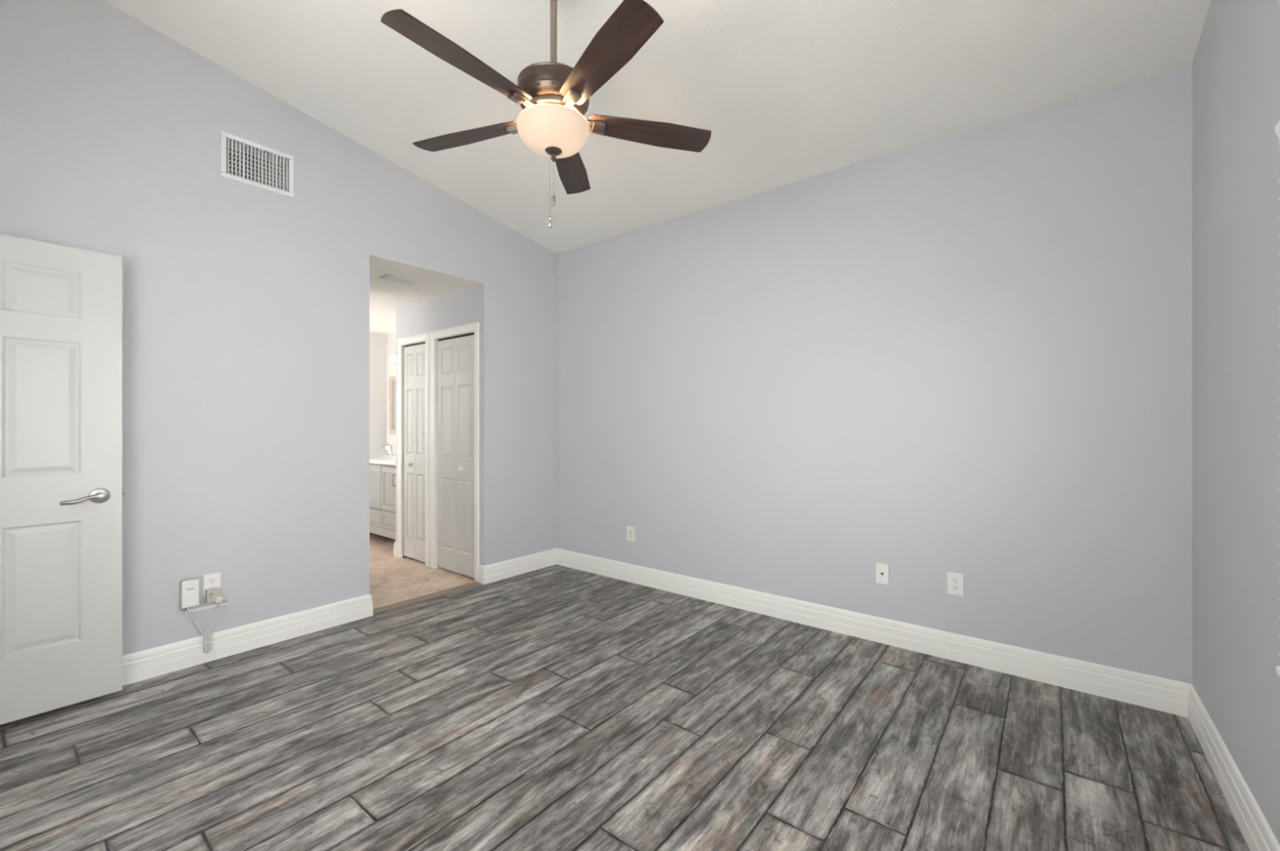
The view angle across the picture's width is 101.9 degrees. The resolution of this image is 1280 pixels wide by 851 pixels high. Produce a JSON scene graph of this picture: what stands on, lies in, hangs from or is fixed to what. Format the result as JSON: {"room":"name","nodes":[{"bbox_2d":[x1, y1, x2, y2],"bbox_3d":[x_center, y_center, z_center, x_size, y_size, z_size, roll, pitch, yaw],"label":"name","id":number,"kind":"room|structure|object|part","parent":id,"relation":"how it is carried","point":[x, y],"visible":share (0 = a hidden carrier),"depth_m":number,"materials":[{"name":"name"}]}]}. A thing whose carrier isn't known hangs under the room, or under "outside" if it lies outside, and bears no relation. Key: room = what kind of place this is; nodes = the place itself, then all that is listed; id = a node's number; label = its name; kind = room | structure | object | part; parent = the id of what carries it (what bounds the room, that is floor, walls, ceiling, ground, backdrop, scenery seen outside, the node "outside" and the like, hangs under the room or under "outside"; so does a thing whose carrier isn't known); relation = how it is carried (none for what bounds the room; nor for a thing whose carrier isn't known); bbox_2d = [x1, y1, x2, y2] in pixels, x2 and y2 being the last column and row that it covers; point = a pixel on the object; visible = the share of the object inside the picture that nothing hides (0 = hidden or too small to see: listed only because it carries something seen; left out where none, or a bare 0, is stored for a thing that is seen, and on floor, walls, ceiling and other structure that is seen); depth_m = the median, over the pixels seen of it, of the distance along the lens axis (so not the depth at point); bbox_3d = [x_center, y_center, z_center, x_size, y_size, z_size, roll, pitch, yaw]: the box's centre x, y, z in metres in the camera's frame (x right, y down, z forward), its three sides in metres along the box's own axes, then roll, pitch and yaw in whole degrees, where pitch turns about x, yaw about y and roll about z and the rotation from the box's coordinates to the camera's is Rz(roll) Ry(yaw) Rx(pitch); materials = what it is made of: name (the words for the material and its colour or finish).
{"room":"empty bedroom","nodes":[
{"label":"empty bedroom","id":0,"kind":"room"},
{"bbox_2d":[0,0,556,655],"bbox_3d":[-1.889,-0.430,3.226,0.115,3.300,3.560,0,0,38],"label":"wall","id":1,"kind":"structure","parent":0,"point":[246,308],"depth_m":2.78,"materials":[{"name":"paint"}]},
{"bbox_2d":[179,577,199,609],"bbox_3d":[-2.272,0.852,2.621,0.034,0.148,0.072,0,0,38],"label":"box","id":2,"kind":"object","parent":1,"relation":"attached to","point":[188,588],"visible":1,"depth_m":2.61,"materials":[{"name":"plastic"}]},
{"bbox_2d":[186,596,223,653],"bbox_3d":[-2.222,1.028,2.655,0.146,0.287,0.036,0,0,-37],"label":"cable","id":3,"kind":"object","parent":1,"relation":"attached to","point":[206,637],"visible":1,"depth_m":2.66,"materials":[{"name":"plastic"}]},
{"bbox_3d":[-2.252,0.999,2.635,0.028,0.165,0.071,0,0,38],"label":"cord","id":4,"kind":"part","parent":3,"relation":"part of","materials":[{"name":"plastic"}]},
{"bbox_3d":[-2.198,1.005,2.677,0.049,0.181,0.013,0,0,-26],"label":"cord","id":5,"kind":"part","parent":3,"relation":"part of","materials":[{"name":"plastic"}]},
{"bbox_2d":[184,601,228,614],"bbox_3d":[-2.237,0.943,2.683,0.013,0.018,0.178,0,0,38],"label":"cord raceway","id":6,"kind":"object","parent":1,"relation":"attached to","point":[223,604],"visible":1,"depth_m":2.68,"materials":[{"name":"white plastic"}]},
{"bbox_2d":[203,572,221,597],"bbox_3d":[-2.225,0.828,2.702,0.008,0.114,0.072,0,0,38],"label":"wall outlet","id":7,"kind":"object","parent":1,"relation":"attached to","point":[211,580],"visible":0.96,"depth_m":2.70,"materials":[{"name":"white plastic"}]},
{"bbox_2d":[208,577,216,584],"bbox_3d":[-2.223,0.808,2.701,0.004,0.027,0.033,0,0,38],"label":"receptacle","id":8,"kind":"object","parent":7,"relation":"attached to","point":[211,580],"depth_m":2.70,"materials":[{"name":"white plastic"}]},
{"bbox_2d":[205,586,221,604],"bbox_3d":[-2.209,0.879,2.689,0.032,0.070,0.058,0,0,38],"label":"power adapter","id":9,"kind":"object","parent":7,"relation":"attached to","point":[211,594],"visible":0.91,"depth_m":2.67,"materials":[{"name":"plastic"}]},
{"bbox_2d":[122,594,373,685],"bbox_3d":[-2.330,1.151,2.563,0.016,0.138,1.972,0,0,38],"label":"baseboard","id":10,"kind":"structure","parent":1,"relation":"attached to","point":[139,666],"depth_m":2.79,"materials":[{"name":"paint"}]},
{"bbox_2d":[220,130,293,198],"bbox_3d":[-2.181,-1.430,2.926,0.219,0.240,0.337,0,0,38],"label":"air vent","id":11,"kind":"object","parent":1,"relation":"in","point":[237,165],"visible":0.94,"depth_m":2.87,"materials":[{"name":"metal"}]},
{"bbox_2d":[477,564,484,584],"bbox_3d":[-1.224,1.151,4.012,0.080,0.138,0.016,0,0,38],"label":"baseboard","id":12,"kind":"structure","parent":1,"relation":"attached to","point":[481,568],"depth_m":4.01,"materials":[{"name":"paint"}]},
{"bbox_2d":[484,548,555,584],"bbox_3d":[-0.968,1.151,4.283,0.016,0.138,0.758,0,0,38],"label":"baseboard","id":13,"kind":"structure","parent":1,"relation":"attached to","point":[504,570],"depth_m":4.25,"materials":[{"name":"paint"}]},
{"bbox_2d":[369,332,386,454],"bbox_3d":[-3.765,0.059,5.515,0.100,2.323,2.300,0,0,38],"label":"wall","id":14,"kind":"structure","parent":0,"point":[378,342],"depth_m":6.23,"materials":[{"name":"paint"}]},
{"bbox_2d":[386,333,395,446],"bbox_3d":[-2.410,0.059,5.845,1.615,2.323,0.100,0,0,38],"label":"wall","id":15,"kind":"structure","parent":0,"point":[391,338],"depth_m":6.26,"materials":[{"name":"paint"}]},
{"bbox_2d":[389,376,395,434],"bbox_3d":[-2.754,-0.240,6.036,0.620,0.690,0.028,0,0,38],"label":"wall mirror","id":16,"kind":"object","parent":15,"relation":"attached to","point":[392,379],"visible":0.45,"depth_m":6.19,"materials":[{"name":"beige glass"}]},
{"bbox_2d":[392,381,395,430],"bbox_3d":[-2.750,-0.240,6.040,0.510,0.580,0.008,0,0,38],"label":"mirror glass","id":17,"kind":"object","parent":16,"relation":"attached to","point":[393,382],"depth_m":6.17,"materials":[{"name":"beige mirror"}]},
{"bbox_2d":[391,355,395,361],"bbox_3d":[-2.575,-0.770,5.810,0.640,0.072,0.161,0,0,38],"label":"vanity light","id":18,"kind":"object","parent":15,"relation":"attached to","point":[393,357],"visible":0.23,"depth_m":5.89,"materials":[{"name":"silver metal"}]},
{"bbox_2d":[369,533,474,608],"bbox_3d":[-2.644,1.250,4.627,2.960,0.059,2.300,0,0,38],"label":"floor","id":19,"kind":"structure","parent":0,"point":[393,580],"depth_m":4.18,"materials":[{"name":"tile"}]},
{"bbox_2d":[369,463,395,539],"bbox_3d":[-2.683,0.801,5.600,1.488,0.838,0.619,0,0,38],"label":"vanity cabinet","id":20,"kind":"object","parent":19,"relation":"on","point":[382,477],"visible":0.21,"depth_m":5.14,"materials":[{"name":"paint"}]},
{"bbox_3d":[-2.700,0.923,5.270,0.327,0.163,0.019,0,0,38],"label":"drawer","id":21,"kind":"part","parent":20,"relation":"part of","materials":[{"name":"paint"}]},
{"bbox_3d":[-2.700,0.617,5.270,0.327,0.423,0.019,0,0,38],"label":"door","id":22,"kind":"part","parent":20,"relation":"part of","materials":[{"name":"paint"}]},
{"bbox_2d":[369,446,395,466],"bbox_3d":[-2.674,0.316,5.602,1.500,0.131,0.607,0,0,38],"label":"countertop","id":23,"kind":"structure","parent":20,"relation":"on","point":[388,460],"depth_m":5.50,"materials":[{"name":"white stone"}]},
{"bbox_2d":[380,444,395,455],"bbox_3d":[-2.927,0.278,6.010,0.332,0.135,0.156,0,0,38],"label":"faucet","id":24,"kind":"object","parent":23,"relation":"on","point":[384,445],"visible":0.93,"depth_m":6.04,"materials":[{"name":"silver metal"}]},
{"bbox_3d":[-2.932,0.273,6.004,0.020,0.125,0.140,0,0,38],"label":"spout","id":25,"kind":"part","parent":24,"relation":"part of","materials":[{"name":"silver metal"}]},
{"bbox_3d":[-2.848,1.055,5.391,1.488,0.080,0.017,0,0,38],"label":"rail","id":26,"kind":"part","parent":20,"relation":"part of","materials":[{"name":"paint"}]},
{"bbox_3d":[-2.437,0.923,5.062,0.327,0.163,0.019,0,0,38],"label":"drawer","id":27,"kind":"part","parent":20,"relation":"part of","materials":[{"name":"paint"}]},
{"bbox_3d":[-2.437,0.617,5.062,0.327,0.423,0.019,0,0,38],"label":"door","id":28,"kind":"part","parent":20,"relation":"part of","materials":[{"name":"paint"}]},
{"bbox_2d":[369,253,484,334],"bbox_3d":[-2.630,-1.141,4.616,2.997,0.083,2.300,0,0,38],"label":"ceiling","id":29,"kind":"structure","parent":0,"point":[385,295],"depth_m":4.13,"materials":[{"name":"paint"}]},
{"bbox_2d":[379,274,418,284],"bbox_3d":[-1.818,-1.098,3.922,0.136,0.009,0.236,0,0,38],"label":"ceiling vent","id":30,"kind":"object","parent":29,"relation":"in","point":[386,277],"visible":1,"depth_m":3.91,"materials":[{"name":"metal"}]},
{"bbox_2d":[373,582,482,614],"bbox_3d":[-1.507,1.233,3.697,0.098,0.034,0.860,0,0,38],"label":"threshold","id":31,"kind":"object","parent":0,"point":[397,605],"depth_m":3.67,"materials":[{"name":"brown wood"}]},
{"bbox_2d":[395,285,475,568],"bbox_3d":[-1.588,0.059,4.721,1.270,2.323,0.643,0,0,38],"label":"wall","id":32,"kind":"structure","parent":0,"point":[455,308],"depth_m":4.47,"materials":[{"name":"paint"}]},
{"bbox_2d":[393,541,396,556],"bbox_3d":[-2.278,1.151,4.847,0.062,0.138,0.016,0,0,38],"label":"baseboard","id":33,"kind":"structure","parent":32,"relation":"attached to","point":[395,542],"depth_m":4.84,"materials":[{"name":"paint"}]},
{"bbox_2d":[396,333,428,567],"bbox_3d":[-2.007,0.209,4.694,0.553,2.022,0.119,0,0,38],"label":"trim","id":34,"kind":"structure","parent":32,"relation":"attached to","point":[401,343],"depth_m":4.78,"materials":[{"name":"paint"}]},
{"bbox_2d":[403,342,425,562],"bbox_3d":[-2.022,0.230,4.655,0.398,1.936,0.068,0,0,38],"label":"door","id":35,"kind":"structure","parent":32,"relation":"in","point":[414,355],"depth_m":4.66,"materials":[{"name":"paint"}]},
{"bbox_2d":[428,322,479,582],"bbox_3d":[-1.505,0.209,4.296,0.715,2.022,0.119,0,0,38],"label":"trim","id":36,"kind":"structure","parent":32,"relation":"attached to","point":[433,336],"depth_m":4.43,"materials":[{"name":"paint"}]},
{"bbox_2d":[437,332,474,577],"bbox_3d":[-1.514,0.233,4.253,0.549,1.938,0.068,0,0,38],"label":"door","id":37,"kind":"structure","parent":32,"relation":"in","point":[455,354],"depth_m":4.25,"materials":[{"name":"paint"}]},
{"bbox_2d":[0,564,1249,850],"bbox_3d":[-0.416,1.220,1.849,3.912,0.001,3.930,0,0,38],"label":"floor","id":38,"kind":"structure","parent":0,"point":[555,708],"depth_m":1.94,"materials":[{"name":"grey wood"}]},
{"bbox_2d":[102,0,1211,253],"bbox_3d":[-0.320,-1.848,1.983,4.118,0.699,3.790,0,0,38],"label":"ceiling","id":39,"kind":"structure","parent":0,"point":[786,91],"depth_m":2.50,"materials":[{"name":"paint"}]},
{"bbox_2d":[380,0,711,227],"bbox_3d":[-0.371,-1.298,2.012,1.270,1.034,1.220,0,0,38],"label":"ceiling fan","id":40,"kind":"object","parent":39,"relation":"hanging from","point":[553,96],"visible":1,"depth_m":1.93,"materials":[{"name":"brown wood"}]},
{"bbox_3d":[-0.586,-1.217,1.738,0.134,0.006,0.526,15,9,37],"label":"blade","id":41,"kind":"part","parent":40,"relation":"part of","materials":[{"name":"brown wood"}]},
{"bbox_3d":[-0.714,-1.217,2.187,0.526,0.006,0.134,0,12,20],"label":"blade","id":42,"kind":"part","parent":40,"relation":"part of","materials":[{"name":"brown wood"}]},
{"bbox_3d":[-0.356,-0.803,2.051,0.017,0.045,0.017,0,0,38],"label":"chain pull","id":43,"kind":"part","parent":40,"relation":"part of","materials":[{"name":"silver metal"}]},
{"bbox_3d":[-0.341,-0.889,2.051,0.014,0.042,0.014,0,0,38],"label":"chain pull","id":44,"kind":"part","parent":40,"relation":"part of","materials":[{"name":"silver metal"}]},
{"bbox_3d":[-0.341,-1.135,2.051,0.286,0.103,0.286,0,0,38],"label":"lamp shade","id":45,"kind":"part","parent":40,"relation":"part of","materials":[{"name":"beige glass"}]},
{"bbox_3d":[-0.327,-1.217,2.448,0.134,0.006,0.526,-12,0,2],"label":"blade","id":46,"kind":"part","parent":40,"relation":"part of","materials":[{"name":"brown wood"}]},
{"bbox_3d":[-0.119,-1.217,1.722,0.134,0.006,0.526,14,-8,-33],"label":"blade","id":47,"kind":"part","parent":40,"relation":"part of","materials":[{"name":"brown wood"}]},
{"bbox_3d":[0.041,-1.217,2.160,0.526,0.006,0.134,0,-12,-16],"label":"blade","id":48,"kind":"part","parent":40,"relation":"part of","materials":[{"name":"brown wood"}]},
{"bbox_2d":[556,62,1192,684],"bbox_3d":[0.821,-0.148,3.424,4.118,2.737,0.115,0,0,38],"label":"wall","id":49,"kind":"structure","parent":0,"point":[969,353],"depth_m":2.79,"materials":[{"name":"paint"}]},
{"bbox_2d":[626,526,635,542],"bbox_3d":[-0.072,0.846,4.053,0.078,0.112,0.007,0,0,38],"label":"wall plate","id":50,"kind":"object","parent":49,"relation":"attached to","point":[630,531],"visible":1,"depth_m":4.05,"materials":[{"name":"white plastic"}]},
{"bbox_2d":[555,548,1192,717],"bbox_3d":[0.781,1.151,3.372,3.888,0.138,0.016,0,0,38],"label":"baseboard","id":51,"kind":"structure","parent":49,"relation":"attached to","point":[1156,693],"depth_m":2.77,"materials":[{"name":"paint"}]},
{"bbox_2d":[875,563,888,585],"bbox_3d":[1.359,0.833,2.916,0.070,0.114,0.013,0,0,38],"label":"wall plate","id":52,"kind":"object","parent":49,"relation":"attached to","point":[882,570],"visible":1,"depth_m":2.91,"materials":[{"name":"white plastic"}]},
{"bbox_2d":[946,572,964,596],"bbox_3d":[1.638,0.824,2.698,0.074,0.116,0.008,0,0,38],"label":"wall outlet","id":53,"kind":"object","parent":49,"relation":"attached to","point":[955,581],"visible":1,"depth_m":2.69,"materials":[{"name":"white plastic"}]},
{"bbox_2d":[951,585,959,591],"bbox_3d":[1.637,0.844,2.696,0.033,0.027,0.004,0,0,38],"label":"receptacle","id":54,"kind":"object","parent":53,"relation":"attached to","point":[954,588],"depth_m":2.69,"materials":[{"name":"white plastic"}]},
{"bbox_2d":[951,577,959,583],"bbox_3d":[1.637,0.804,2.696,0.033,0.027,0.004,0,0,38],"label":"receptacle","id":55,"kind":"object","parent":53,"relation":"attached to","point":[954,580],"depth_m":2.69,"materials":[{"name":"white plastic"}]},
{"bbox_2d":[1192,0,1279,844],"bbox_3d":[1.249,-0.430,0.741,0.115,3.300,3.560,0,0,38],"label":"wall","id":56,"kind":"structure","parent":0,"point":[1236,62],"depth_m":1.64,"materials":[{"name":"paint"}]},
{"bbox_2d":[1187,684,1279,850],"bbox_3d":[1.198,1.151,0.781,0.016,0.138,3.560,0,0,38],"label":"baseboard","id":57,"kind":"structure","parent":56,"relation":"attached to","point":[1255,830],"depth_m":1.66,"materials":[{"name":"paint"}]},
{"bbox_2d":[1275,120,1279,676],"bbox_3d":[0.859,-0.058,0.396,0.067,1.228,1.915,0,0,38],"label":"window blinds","id":58,"kind":"object","parent":56,"relation":"attached to","point":[1277,126],"visible":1,"depth_m":1.16,"materials":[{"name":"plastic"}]},
{"bbox_3d":[0.852,0.547,0.402,0.048,0.018,1.915,0,0,38],"label":"rail","id":59,"kind":"part","parent":58,"relation":"part of","materials":[{"name":"white plastic"}]},
{"bbox_3d":[-1.460,-0.430,0.543,4.118,3.300,0.115,0,0,38],"label":"wall","id":60,"kind":"structure","parent":0,"visible":0},
{"bbox_2d":[0,234,124,724],"bbox_3d":[-2.611,0.217,2.060,0.138,1.970,0.812,0,0,38],"label":"door","id":61,"kind":"structure","parent":60,"relation":"in","point":[61,493],"depth_m":2.21,"materials":[{"name":"paint"}]},
{"bbox_3d":[-2.404,0.318,2.231,0.026,0.039,0.119,0,0,38],"label":"handle lever","id":62,"kind":"part","parent":61,"relation":"part of","materials":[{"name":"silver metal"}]}
]}

